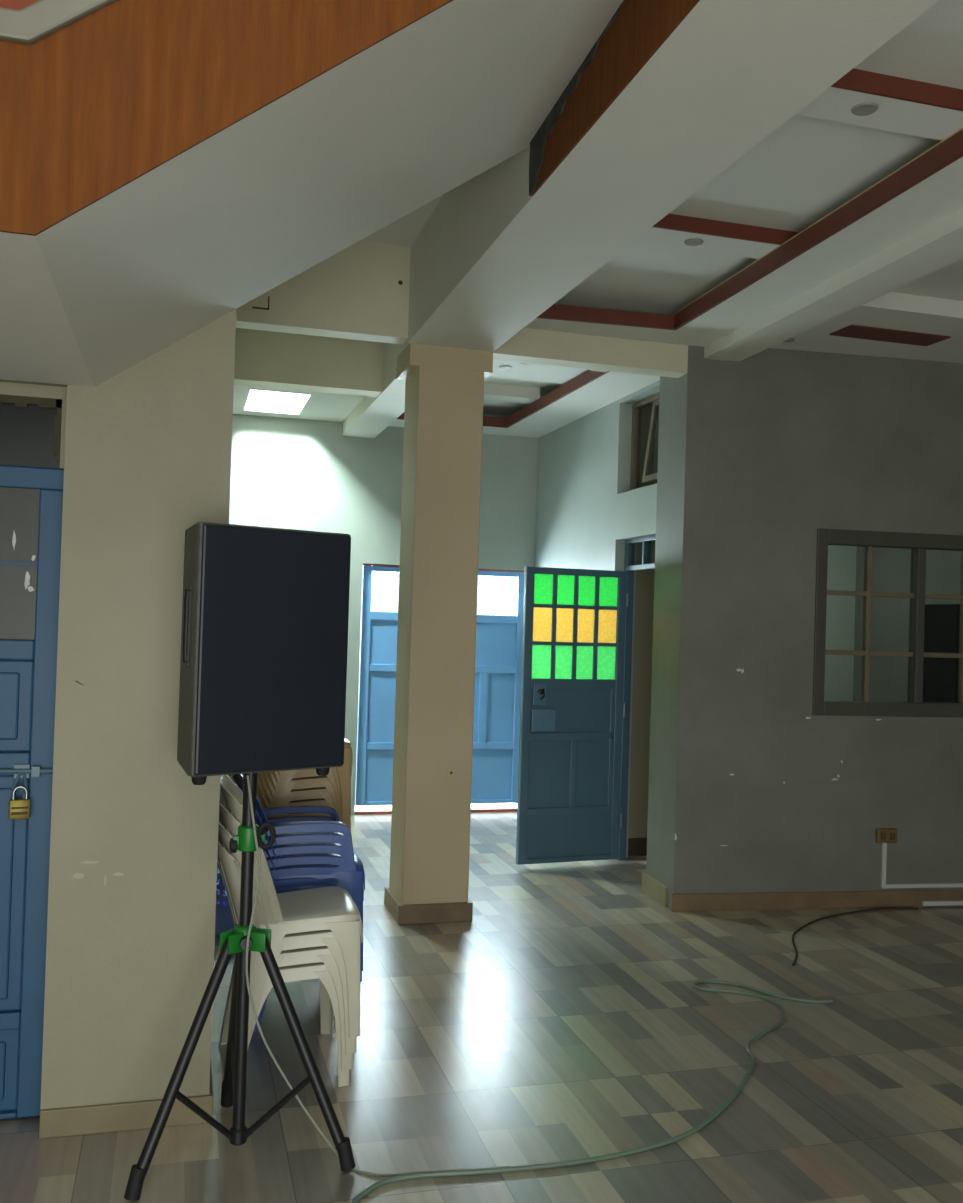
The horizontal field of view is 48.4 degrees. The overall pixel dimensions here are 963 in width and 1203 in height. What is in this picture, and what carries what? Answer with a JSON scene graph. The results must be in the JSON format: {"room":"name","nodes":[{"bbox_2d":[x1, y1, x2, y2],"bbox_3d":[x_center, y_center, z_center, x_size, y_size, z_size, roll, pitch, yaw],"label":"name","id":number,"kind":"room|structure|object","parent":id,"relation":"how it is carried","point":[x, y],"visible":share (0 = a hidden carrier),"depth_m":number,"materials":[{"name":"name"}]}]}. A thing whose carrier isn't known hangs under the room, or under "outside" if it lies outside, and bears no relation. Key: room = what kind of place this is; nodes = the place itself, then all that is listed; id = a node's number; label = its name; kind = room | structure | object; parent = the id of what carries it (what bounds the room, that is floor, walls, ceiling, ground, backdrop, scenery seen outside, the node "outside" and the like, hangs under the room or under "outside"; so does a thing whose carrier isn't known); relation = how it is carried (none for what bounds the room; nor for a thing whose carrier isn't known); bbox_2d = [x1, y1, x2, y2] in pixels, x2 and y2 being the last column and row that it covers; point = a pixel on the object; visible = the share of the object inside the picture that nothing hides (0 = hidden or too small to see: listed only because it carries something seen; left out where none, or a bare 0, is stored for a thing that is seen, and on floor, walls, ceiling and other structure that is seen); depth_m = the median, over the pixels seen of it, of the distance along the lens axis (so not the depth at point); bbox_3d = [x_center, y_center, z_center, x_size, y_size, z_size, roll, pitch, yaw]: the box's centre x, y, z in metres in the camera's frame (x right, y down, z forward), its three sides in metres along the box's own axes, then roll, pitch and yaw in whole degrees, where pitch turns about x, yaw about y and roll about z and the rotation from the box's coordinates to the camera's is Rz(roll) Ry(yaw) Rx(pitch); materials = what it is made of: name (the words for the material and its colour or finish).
{"room":"community hall","nodes":[
{"label":"community hall","id":0,"kind":"room"},
{"bbox_2d":[0,0,235,1109],"bbox_3d":[-1.569,-1.157,3.333,3.500,5.600,0.180,2,-1,-16],"label":"wall","id":1,"kind":"structure","parent":0,"point":[134,841],"depth_m":3.38,"materials":[{"name":"beige paint"}]},
{"bbox_2d":[0,465,63,1118],"bbox_3d":[-1.776,0.593,3.312,0.860,2.066,0.075,2,-1,-16],"label":"door","id":2,"kind":"structure","parent":1,"relation":"in","point":[31,498],"depth_m":3.41,"materials":[{"name":"blue metal"}]},
{"bbox_2d":[9,785,30,819],"bbox_3d":[-1.451,0.630,3.363,0.062,0.106,0.028,2,-1,-24],"label":"padlock","id":3,"kind":"object","parent":2,"relation":"hanging from","point":[18,808],"visible":1,"depth_m":3.35,"materials":[{"name":"gold metal"}]},
{"bbox_2d":[0,382,66,468],"bbox_3d":[-1.760,-0.562,3.389,0.865,0.282,0.130,2,-1,-16],"label":"window","id":4,"kind":"structure","parent":1,"relation":"in","point":[32,416],"depth_m":3.42,"materials":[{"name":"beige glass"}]},
{"bbox_2d":[39,1059,212,1138],"bbox_3d":[-1.192,1.619,3.651,0.517,0.085,0.614,2,-1,-16],"label":"baseboard","id":5,"kind":"structure","parent":1,"relation":"attached to","point":[114,1117],"depth_m":3.35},
{"bbox_2d":[182,585,191,666],"bbox_3d":[-0.843,0.069,3.063,0.020,0.230,0.120,2,-1,-16],"label":"handle","id":6,"kind":"object","parent":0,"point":[188,589],"depth_m":3.05,"materials":[{"name":"black plastic"}]},
{"bbox_2d":[233,385,364,421],"bbox_3d":[-1.434,-1.498,7.813,1.075,0.030,1.600,2,-1,-16],"label":"ceiling","id":7,"kind":"structure","parent":0,"point":[318,406],"depth_m":8.11,"materials":[{"name":"white paint"}]},
{"bbox_2d":[246,390,307,410],"bbox_3d":[-1.528,-1.698,7.996,0.460,0.370,0.840,2,-1,-16],"label":"skylight","id":8,"kind":"object","parent":7,"relation":"in","point":[262,399],"visible":0.07,"depth_m":8.38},
{"bbox_2d":[220,414,537,814],"bbox_3d":[-0.915,-0.060,8.884,3.070,3.620,0.200,2,-1,-16],"label":"wall","id":9,"kind":"structure","parent":0,"point":[287,473],"depth_m":8.74,"materials":[{"name":"grey paint"}]},
{"bbox_2d":[355,808,516,814],"bbox_3d":[-0.358,1.759,8.986,1.440,0.022,0.060,2,-1,-16],"label":"trim","id":10,"kind":"structure","parent":9,"relation":"attached to","point":[363,812],"depth_m":9.05,"materials":[{"name":"red"}]},
{"bbox_2d":[355,563,523,805],"bbox_3d":[-0.326,0.706,9.002,1.440,1.990,0.060,2,-1,-16],"label":"door","id":11,"kind":"structure","parent":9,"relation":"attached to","point":[498,660],"depth_m":9.08,"materials":[{"name":"blue metal"}]},
{"bbox_2d":[371,572,398,611],"bbox_3d":[-0.641,-0.076,8.911,0.591,0.330,0.008,2,-1,-16],"label":"window pane","id":12,"kind":"object","parent":11,"relation":"attached to","point":[371,572],"depth_m":8.86,"materials":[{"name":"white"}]},
{"bbox_2d":[477,576,517,615],"bbox_3d":[0.042,-0.052,9.102,0.591,0.330,0.008,2,-1,-16],"label":"window pane","id":13,"kind":"object","parent":11,"relation":"attached to","point":[479,576],"depth_m":9.13,"materials":[{"name":"white glass"}]},
{"bbox_2d":[360,194,443,246],"bbox_3d":[1.108,-1.970,3.337,8.600,0.150,12.200,2,-1,-16],"label":"ceiling","id":14,"kind":"structure","parent":0,"point":[403,231],"depth_m":5.48,"materials":[{"name":"white paint"}]},
{"bbox_2d":[234,328,382,396],"bbox_3d":[-1.181,-1.649,6.956,1.090,0.520,0.190,2,-1,-16],"label":"beam","id":15,"kind":"structure","parent":14,"relation":"attached to","point":[264,359],"depth_m":6.88,"materials":[{"name":"paint"}]},
{"bbox_2d":[342,339,408,437],"bbox_3d":[-0.635,-1.619,7.462,0.265,0.530,2.710,2,-1,-16],"label":"ceiling beam","id":16,"kind":"structure","parent":14,"relation":"attached to","point":[371,416],"depth_m":7.50,"materials":[{"name":"white paint"}]},
{"bbox_2d":[493,328,687,377],"bbox_3d":[0.621,-1.603,6.095,1.183,0.527,0.140,2,-1,-16],"label":"beam","id":17,"kind":"structure","parent":14,"relation":"attached to","point":[534,346],"depth_m":6.04,"materials":[{"name":"paint"}]},
{"bbox_2d":[408,0,938,351],"bbox_3d":[1.049,-1.662,1.667,0.594,0.520,8.620,2,-1,-16],"label":"beam","id":18,"kind":"structure","parent":14,"relation":"attached to","point":[670,94],"depth_m":3.30,"materials":[{"name":"white paint"}]},
{"bbox_2d":[0,806,962,1202],"bbox_3d":[0.993,1.773,3.279,8.600,0.100,12.200,2,-1,-16],"label":"floor","id":19,"kind":"structure","parent":0,"point":[566,1020],"depth_m":3.97,"materials":[{"name":"brown wood"}]},
{"bbox_2d":[215,862,233,935],"bbox_3d":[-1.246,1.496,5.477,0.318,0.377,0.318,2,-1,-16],"label":"plastic chair","id":20,"kind":"object","parent":19,"relation":"on","point":[224,921],"visible":0.12,"depth_m":5.36,"materials":[{"name":"blue plastic"}]},
{"bbox_2d":[124,773,355,1200],"bbox_3d":[-0.727,1.072,3.299,0.647,1.183,0.574,2,-1,-16],"label":"speaker stand","id":21,"kind":"object","parent":19,"relation":"on","point":[233,1093],"visible":0.93,"depth_m":3.19,"materials":[{"name":"black paint"}]},
{"bbox_2d":[177,522,350,784],"bbox_3d":[-0.689,0.153,3.211,0.486,0.733,0.327,2,-1,-38],"label":"loudspeaker","id":22,"kind":"object","parent":21,"relation":"on","point":[265,610],"visible":1,"depth_m":3.06,"materials":[{"name":"black plastic"}]},
{"bbox_2d":[245,775,509,1176],"bbox_3d":[-0.308,1.107,3.173,0.821,1.152,0.078,2,-1,0],"label":"cable","id":23,"kind":"object","parent":22,"relation":"hanging from","point":[247,776],"visible":0.92,"depth_m":3.19,"materials":[{"name":"grey plastic"}]},
{"bbox_2d":[217,837,348,1086],"bbox_3d":[-0.758,1.233,3.886,0.532,0.887,0.488,2,-1,-16],"label":"plastic chair","id":24,"kind":"object","parent":19,"relation":"on","point":[229,867],"visible":0.37,"depth_m":3.72,"materials":[{"name":"beige plastic"}]},
{"bbox_2d":[218,812,352,1070],"bbox_3d":[-0.746,1.178,3.890,0.532,0.887,0.488,2,-1,-16],"label":"plastic chair","id":25,"kind":"object","parent":24,"relation":"on","point":[323,954],"visible":0.2,"depth_m":3.72,"materials":[{"name":"beige plastic"}]},
{"bbox_2d":[219,789,356,1053],"bbox_3d":[-0.734,1.122,3.894,0.532,0.887,0.488,2,-1,-16],"label":"plastic chair","id":26,"kind":"object","parent":25,"relation":"on","point":[327,938],"visible":0.27,"depth_m":3.72,"materials":[{"name":"beige plastic"}]},
{"bbox_2d":[220,775,362,1043],"bbox_3d":[-0.722,1.067,3.898,0.532,0.887,0.488,2,-1,-16],"label":"plastic chair","id":27,"kind":"object","parent":26,"relation":"on","point":[333,908],"visible":0.59,"depth_m":3.74,"materials":[{"name":"beige plastic"}]},
{"bbox_2d":[253,877,338,1031],"bbox_3d":[-0.798,1.283,4.431,0.532,0.802,0.488,2,-1,-16],"label":"armchair","id":28,"kind":"object","parent":19,"relation":"on","point":[289,882],"visible":0.08,"depth_m":4.24,"materials":[{"name":"blue plastic"}]},
{"bbox_2d":[231,780,344,879],"bbox_3d":[-0.783,1.154,4.436,0.532,0.802,0.488,2,-1,-16],"label":"armchair","id":29,"kind":"object","parent":28,"relation":"on","point":[309,847],"visible":0.19,"depth_m":4.25,"materials":[{"name":"blue plastic"}]},
{"bbox_2d":[232,774,363,981],"bbox_3d":[-0.778,1.112,4.438,0.532,0.802,0.488,2,-1,-16],"label":"armchair","id":30,"kind":"object","parent":28,"relation":"on","point":[295,837],"visible":0.3,"depth_m":4.27,"materials":[{"name":"blue plastic"}]},
{"bbox_2d":[239,774,364,970],"bbox_3d":[-0.773,1.069,4.439,0.532,0.802,0.488,2,-1,-16],"label":"armchair","id":31,"kind":"object","parent":30,"relation":"on","point":[352,880],"visible":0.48,"depth_m":4.29,"materials":[{"name":"blue plastic"}]},
{"bbox_2d":[258,864,339,1020],"bbox_3d":[-0.793,1.240,4.432,0.532,0.802,0.488,2,-1,-16],"label":"armchair","id":32,"kind":"object","parent":28,"relation":"on","point":[303,869],"visible":0.14,"depth_m":4.25,"materials":[{"name":"blue plastic"}]},
{"bbox_2d":[262,842,342,1008],"bbox_3d":[-0.788,1.197,4.434,0.532,0.802,0.488,2,-1,-16],"label":"armchair","id":33,"kind":"object","parent":32,"relation":"on","point":[306,858],"visible":0.12,"depth_m":4.26,"materials":[{"name":"blue plastic"}]},
{"bbox_2d":[384,343,492,924],"bbox_3d":[-0.257,0.165,5.956,0.462,3.120,0.414,2,-1,-16],"label":"column","id":34,"kind":"structure","parent":19,"relation":"on","point":[432,785],"depth_m":5.78,"materials":[{"name":"paint"}]},
{"bbox_2d":[236,241,410,344],"bbox_3d":[-0.877,-1.673,5.673,0.980,0.493,0.144,2,-1,-16],"label":"wall","id":35,"kind":"structure","parent":34,"relation":"attached to","point":[361,291],"depth_m":5.65,"materials":[{"name":"paint"}]},
{"bbox_2d":[351,980,832,1202],"bbox_3d":[0.562,1.710,3.780,0.609,0.014,2.636,1,-1,35],"label":"extension cord","id":36,"kind":"object","parent":19,"relation":"on","point":[716,1113],"visible":1,"depth_m":3.35,"materials":[{"name":"rubber"}]},
{"bbox_2d":[792,907,918,965],"bbox_3d":[1.942,1.786,5.858,0.299,0.011,1.558,1,-1,43],"label":"power cord","id":37,"kind":"object","parent":19,"relation":"on","point":[818,919],"visible":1,"depth_m":6.10,"materials":[{"name":"grey plastic"}]},
{"bbox_2d":[923,604,959,702],"bbox_3d":[3.405,0.945,7.304,0.700,1.830,0.364,2,-1,-16],"label":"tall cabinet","id":38,"kind":"object","parent":19,"relation":"on","point":[942,621],"visible":0.23,"depth_m":7.20,"materials":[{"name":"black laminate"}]},
{"bbox_3d":[-0.957,1.246,5.093,0.532,0.886,0.488,2,-1,-16],"label":"plastic chair","id":39,"kind":"object","parent":19,"relation":"on","visible":0},
{"bbox_2d":[257,779,269,815],"bbox_3d":[-0.948,1.142,5.096,0.532,0.887,0.488,2,-1,-16],"label":"plastic chair","id":40,"kind":"object","parent":39,"relation":"on","point":[259,791],"visible":0.02,"depth_m":4.86,"materials":[{"name":"beige plastic"}]},
{"bbox_2d":[257,773,271,807],"bbox_3d":[-0.944,1.090,5.098,0.532,0.887,0.488,2,-1,-16],"label":"plastic chair","id":41,"kind":"object","parent":39,"relation":"on","point":[259,777],"visible":0.02,"depth_m":4.86,"materials":[{"name":"beige plastic"}]},
{"bbox_2d":[260,772,273,798],"bbox_3d":[-0.939,1.038,5.099,0.532,0.887,0.488,2,-1,-16],"label":"plastic chair","id":42,"kind":"object","parent":41,"relation":"on","point":[263,774],"visible":0.02,"depth_m":4.87,"materials":[{"name":"beige plastic"}]},
{"bbox_2d":[266,772,275,790],"bbox_3d":[-0.934,0.987,5.101,0.532,0.887,0.488,2,-1,-16],"label":"plastic chair","id":43,"kind":"object","parent":42,"relation":"on","point":[269,776],"visible":0.02,"depth_m":4.87,"materials":[{"name":"beige plastic"}]},
{"bbox_2d":[271,771,326,815],"bbox_3d":[-0.930,0.935,5.102,0.532,0.887,0.488,2,-1,-16],"label":"plastic chair","id":44,"kind":"object","parent":43,"relation":"on","point":[272,773],"visible":0.03,"depth_m":4.93,"materials":[{"name":"beige plastic"}]},
{"bbox_2d":[277,771,329,816],"bbox_3d":[-0.925,0.883,5.104,0.532,0.887,0.488,2,-1,-16],"label":"plastic chair","id":45,"kind":"object","parent":44,"relation":"on","point":[312,802],"visible":0.09,"depth_m":4.94,"materials":[{"name":"beige plastic"}]},
{"bbox_2d":[278,787,334,816],"bbox_3d":[-0.921,0.831,5.106,0.532,0.887,0.488,2,-1,-16],"label":"plastic chair","id":46,"kind":"object","parent":45,"relation":"on","point":[319,792],"visible":0.19,"depth_m":4.93,"materials":[{"name":"beige plastic"}]},
{"bbox_2d":[276,776,338,816],"bbox_3d":[-0.916,0.779,5.107,0.532,0.887,0.488,2,-1,-16],"label":"plastic chair","id":47,"kind":"object","parent":46,"relation":"on","point":[315,781],"visible":0.21,"depth_m":4.94,"materials":[{"name":"beige plastic"}]},
{"bbox_2d":[274,769,340,821],"bbox_3d":[-0.912,0.727,5.109,0.532,0.887,0.488,2,-1,-16],"label":"plastic chair","id":48,"kind":"object","parent":47,"relation":"on","point":[304,772],"visible":0.2,"depth_m":4.93,"materials":[{"name":"beige plastic"}]},
{"bbox_2d":[262,738,352,833],"bbox_3d":[-0.903,0.623,5.112,0.532,0.887,0.488,2,-1,-16],"label":"plastic chair","id":49,"kind":"object","parent":48,"relation":"on","point":[344,772],"visible":0.12,"depth_m":4.95,"materials":[{"name":"beige plastic"}]},
{"bbox_2d":[272,764,351,821],"bbox_3d":[-0.907,0.675,5.111,0.532,0.887,0.488,2,-1,-16],"label":"plastic chair","id":50,"kind":"object","parent":48,"relation":"on","point":[333,769],"visible":0.13,"depth_m":4.94,"materials":[{"name":"beige plastic"}]},
{"bbox_2d":[483,377,562,415],"bbox_3d":[0.111,-1.620,7.552,1.220,0.020,2.940,2,-1,-16],"label":"panel","id":51,"kind":"object","parent":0,"point":[489,407],"depth_m":8.22,"materials":[{"name":"white paint"}]},
{"bbox_2d":[389,360,659,437],"bbox_3d":[0.202,-1.449,7.576,1.420,0.025,2.940,2,-1,-16],"label":"ceiling","id":52,"kind":"structure","parent":0,"point":[612,386],"depth_m":7.70,"materials":[{"name":"white paint"}]},
{"bbox_2d":[397,370,606,427],"bbox_3d":[0.003,-1.482,7.582,1.038,0.081,2.138,2,-1,-16],"label":"trim","id":53,"kind":"structure","parent":52,"relation":"attached to","point":[588,376],"depth_m":7.83,"materials":[{"name":"paint"}]},
{"bbox_2d":[484,360,586,403],"bbox_3d":[0.058,-1.571,7.402,1.040,0.085,1.300,2,-1,-16],"label":"ceiling","id":54,"kind":"structure","parent":0,"point":[529,372],"depth_m":7.29,"materials":[{"name":"white paint"}]},
{"bbox_2d":[499,365,511,368],"bbox_3d":[0.156,-1.531,6.992,0.086,0.010,0.086,2,-1,-16],"label":"recessed light","id":55,"kind":"object","parent":54,"relation":"in","point":[503,366],"visible":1,"depth_m":6.99,"materials":[{"name":"grey plastic"}]},
{"bbox_2d":[534,380,659,857],"bbox_3d":[0.887,-0.020,7.883,0.160,3.620,2.700,2,-1,-16],"label":"wall","id":56,"kind":"structure","parent":0,"point":[587,509],"depth_m":7.89,"materials":[{"name":"grey paint"}]},
{"bbox_2d":[516,566,628,864],"bbox_3d":[0.625,0.759,7.140,0.759,1.955,0.100,2,-1,-21],"label":"door","id":57,"kind":"structure","parent":56,"relation":"in","point":[572,707],"depth_m":7.15,"materials":[{"name":"blue metal"}]},
{"bbox_2d":[618,536,655,859],"bbox_3d":[1.110,0.677,7.064,0.055,2.215,0.850,2,-1,-16],"label":"door frame","id":58,"kind":"structure","parent":56,"relation":"in","point":[629,566],"depth_m":7.42,"materials":[{"name":"blue metal"}]},
{"bbox_2d":[630,392,659,489],"bbox_3d":[1.144,-1.067,7.147,0.113,0.637,0.730,2,-1,-16],"label":"window","id":59,"kind":"structure","parent":56,"relation":"in","point":[637,407],"depth_m":7.43,"materials":[{"name":"beige wood"}]},
{"bbox_2d":[628,404,658,837],"bbox_3d":[1.167,-0.015,7.629,0.238,3.620,0.060,2,-1,-16],"label":"wall","id":60,"kind":"structure","parent":0,"point":[644,591],"depth_m":7.59,"materials":[{"name":"beige paint"}]},
{"bbox_2d":[628,838,646,855],"bbox_3d":[1.123,1.734,7.566,0.238,0.120,0.015,2,-1,-16],"label":"baseboard","id":61,"kind":"structure","parent":60,"relation":"attached to","point":[636,846],"depth_m":7.55,"materials":[{"name":"brown wood"}]},
{"bbox_2d":[524,157,962,362],"bbox_3d":[3.326,-1.560,2.398,4.410,0.180,8.800,2,-1,-16],"label":"ceiling","id":62,"kind":"structure","parent":0,"point":[938,196],"depth_m":5.46,"materials":[{"name":"white paint"}]},
{"bbox_2d":[537,304,673,329],"bbox_3d":[0.585,-1.540,5.758,0.952,0.076,0.020,2,-1,-11],"label":"trim","id":63,"kind":"structure","parent":62,"relation":"attached to","point":[555,312],"depth_m":5.77,"materials":[{"name":"paint"}]},
{"bbox_2d":[783,338,795,341],"bbox_3d":[1.739,-1.484,6.066,0.086,0.010,0.086,2,-1,-16],"label":"recessed light","id":64,"kind":"object","parent":62,"relation":"in","point":[789,339],"visible":0.53,"depth_m":6.07,"materials":[{"name":"grey"}]},
{"bbox_2d":[673,127,962,329],"bbox_3d":[1.825,-1.550,2.782,0.020,0.081,6.353,2,-1,-14],"label":"trim","id":65,"kind":"structure","parent":62,"relation":"attached to","point":[947,152],"depth_m":4.33,"materials":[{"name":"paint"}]},
{"bbox_2d":[830,325,950,345],"bbox_3d":[2.255,-1.467,5.909,0.630,0.008,0.200,2,-1,-16],"label":"trim","id":66,"kind":"structure","parent":62,"relation":"attached to","point":[852,331],"depth_m":5.89,"materials":[{"name":"paint"}]},
{"bbox_2d":[555,0,962,314],"bbox_3d":[1.856,-1.688,1.893,1.320,0.032,8.620,2,-1,-16],"label":"ceiling panel","id":67,"kind":"object","parent":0,"point":[807,168],"visible":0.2,"depth_m":4.22,"materials":[{"name":"white paint"}]},
{"bbox_2d":[633,214,799,258],"bbox_3d":[0.923,-1.625,4.730,1.020,0.064,0.212,2,-1,-16],"label":"ceiling","id":68,"kind":"structure","parent":67,"relation":"attached to","point":[719,237],"depth_m":4.70,"materials":[{"name":"paint"}]},
{"bbox_2d":[684,238,703,245],"bbox_3d":[0.941,-1.593,4.741,0.086,0.010,0.086,2,-1,-16],"label":"recessed light","id":69,"kind":"object","parent":68,"relation":"in","point":[693,241],"visible":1,"depth_m":4.74,"materials":[{"name":"grey"}]},
{"bbox_2d":[704,208,962,360],"bbox_3d":[2.444,-1.593,2.047,0.310,0.320,8.607,2,-1,-15],"label":"beam","id":70,"kind":"structure","parent":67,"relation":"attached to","point":[938,245],"depth_m":4.88,"materials":[{"name":"white paint"}]},
{"bbox_2d":[795,68,962,139],"bbox_3d":[1.271,-1.633,3.493,1.020,0.064,0.212,2,-1,-16],"label":"ceiling","id":71,"kind":"structure","parent":67,"relation":"attached to","point":[906,106],"depth_m":3.46,"materials":[{"name":"paint"}]},
{"bbox_2d":[851,102,878,115],"bbox_3d":[1.247,-1.603,3.482,0.086,0.010,0.086,2,-1,-16],"label":"recessed light","id":72,"kind":"object","parent":71,"relation":"in","point":[866,108],"visible":1,"depth_m":3.48,"materials":[{"name":"grey"}]},
{"bbox_2d":[646,346,962,908],"bbox_3d":[2.877,0.023,6.694,3.612,3.620,0.474,2,-1,-10],"label":"wall","id":73,"kind":"structure","parent":0,"point":[750,790],"depth_m":6.28,"materials":[{"name":"grey paint"}]},
{"bbox_2d":[641,872,667,906],"bbox_3d":[1.032,1.718,6.394,0.032,0.110,0.378,2,-1,-10],"label":"baseboard","id":74,"kind":"object","parent":73,"relation":"attached to","point":[651,886],"visible":1,"depth_m":6.36,"materials":[{"name":"beige wood"}]},
{"bbox_2d":[671,890,962,910],"bbox_3d":[2.864,1.781,6.428,3.612,0.098,0.014,2,-1,-10],"label":"baseboard","id":75,"kind":"structure","parent":73,"relation":"attached to","point":[902,898],"depth_m":6.25,"materials":[{"name":"tile"}]},
{"bbox_2d":[875,828,897,842],"bbox_3d":[2.401,1.388,6.341,0.130,0.082,0.034,2,-1,-10],"label":"wall socket","id":76,"kind":"object","parent":73,"relation":"attached to","point":[883,835],"visible":1,"depth_m":6.33,"materials":[{"name":"brown plastic"}]},
{"bbox_2d":[881,833,885,839],"bbox_3d":[2.374,1.387,6.321,0.032,0.042,0.004,2,-1,-10],"label":"outlet","id":77,"kind":"object","parent":76,"relation":"attached to","point":[883,835],"depth_m":6.32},
{"bbox_2d":[890,833,894,839],"bbox_3d":[2.433,1.389,6.332,0.032,0.042,0.004,2,-1,-10],"label":"outlet","id":78,"kind":"object","parent":76,"relation":"attached to","point":[892,835],"depth_m":6.33,"materials":[{"name":"brown plastic"}]},
{"bbox_2d":[812,529,962,717],"bbox_3d":[2.623,0.142,6.455,1.365,1.096,0.112,2,-1,-10],"label":"window","id":79,"kind":"structure","parent":73,"relation":"in","point":[918,543],"depth_m":6.39,"materials":[{"name":"beige wood"}]},
{"bbox_2d":[881,843,962,887],"bbox_3d":[3.313,1.595,6.507,1.912,0.270,0.017,2,-1,-10],"label":"cable trunking","id":80,"kind":"object","parent":73,"relation":"attached to","point":[884,845],"visible":1,"depth_m":6.35,"materials":[{"name":"grey plastic"}]},
{"bbox_2d":[922,900,962,905],"bbox_3d":[3.414,1.823,6.506,1.600,0.026,0.020,2,-1,-10],"label":"cable trunking","id":81,"kind":"object","parent":73,"relation":"attached to","point":[947,902],"visible":1,"depth_m":6.38,"materials":[{"name":"grey plastic"}]},
{"bbox_2d":[824,545,856,700],"bbox_3d":[2.027,0.042,9.553,2.940,3.620,0.100,2,-1,-16],"label":"wall","id":82,"kind":"structure","parent":0,"point":[841,569],"depth_m":9.86,"materials":[{"name":"paint"}]},
{"bbox_2d":[853,546,961,701],"bbox_3d":[5.092,0.057,4.441,0.200,3.620,12.200,2,-1,-16],"label":"wall","id":83,"kind":"structure","parent":0,"point":[888,675],"depth_m":9.39,"materials":[{"name":"grey paint"}]},
{"bbox_2d":[892,259,962,300],"bbox_3d":[4.112,-1.597,2.027,3.100,0.070,7.660,2,-1,-16],"label":"ceiling panel","id":84,"kind":"object","parent":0,"point":[946,282],"depth_m":5.31,"materials":[{"name":"white paint"}]},
{"label":"outside","id":85,"kind":"structure","parent":0,"visible":0},
{"bbox_2d":[355,803,515,808],"bbox_3d":[-2.318,1.905,15.436,16.000,0.130,13.000,2,-1,-16],"label":"ground","id":86,"kind":"structure","parent":85,"point":[486,804],"depth_m":9.54,"materials":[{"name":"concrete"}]},
{"bbox_3d":[-2.225,-1.236,-0.432,0.200,5.600,6.755,2,-1,-16],"label":"wall","id":87,"kind":"structure","parent":0,"visible":0},
{"bbox_2d":[0,0,623,386],"bbox_3d":[-1.246,-1.413,2.606,3.312,1.455,1.437,2,-1,-16],"label":"staircase","id":88,"kind":"structure","parent":87,"relation":"attached to","point":[166,166],"depth_m":2.32,"materials":[{"name":"white paint"}]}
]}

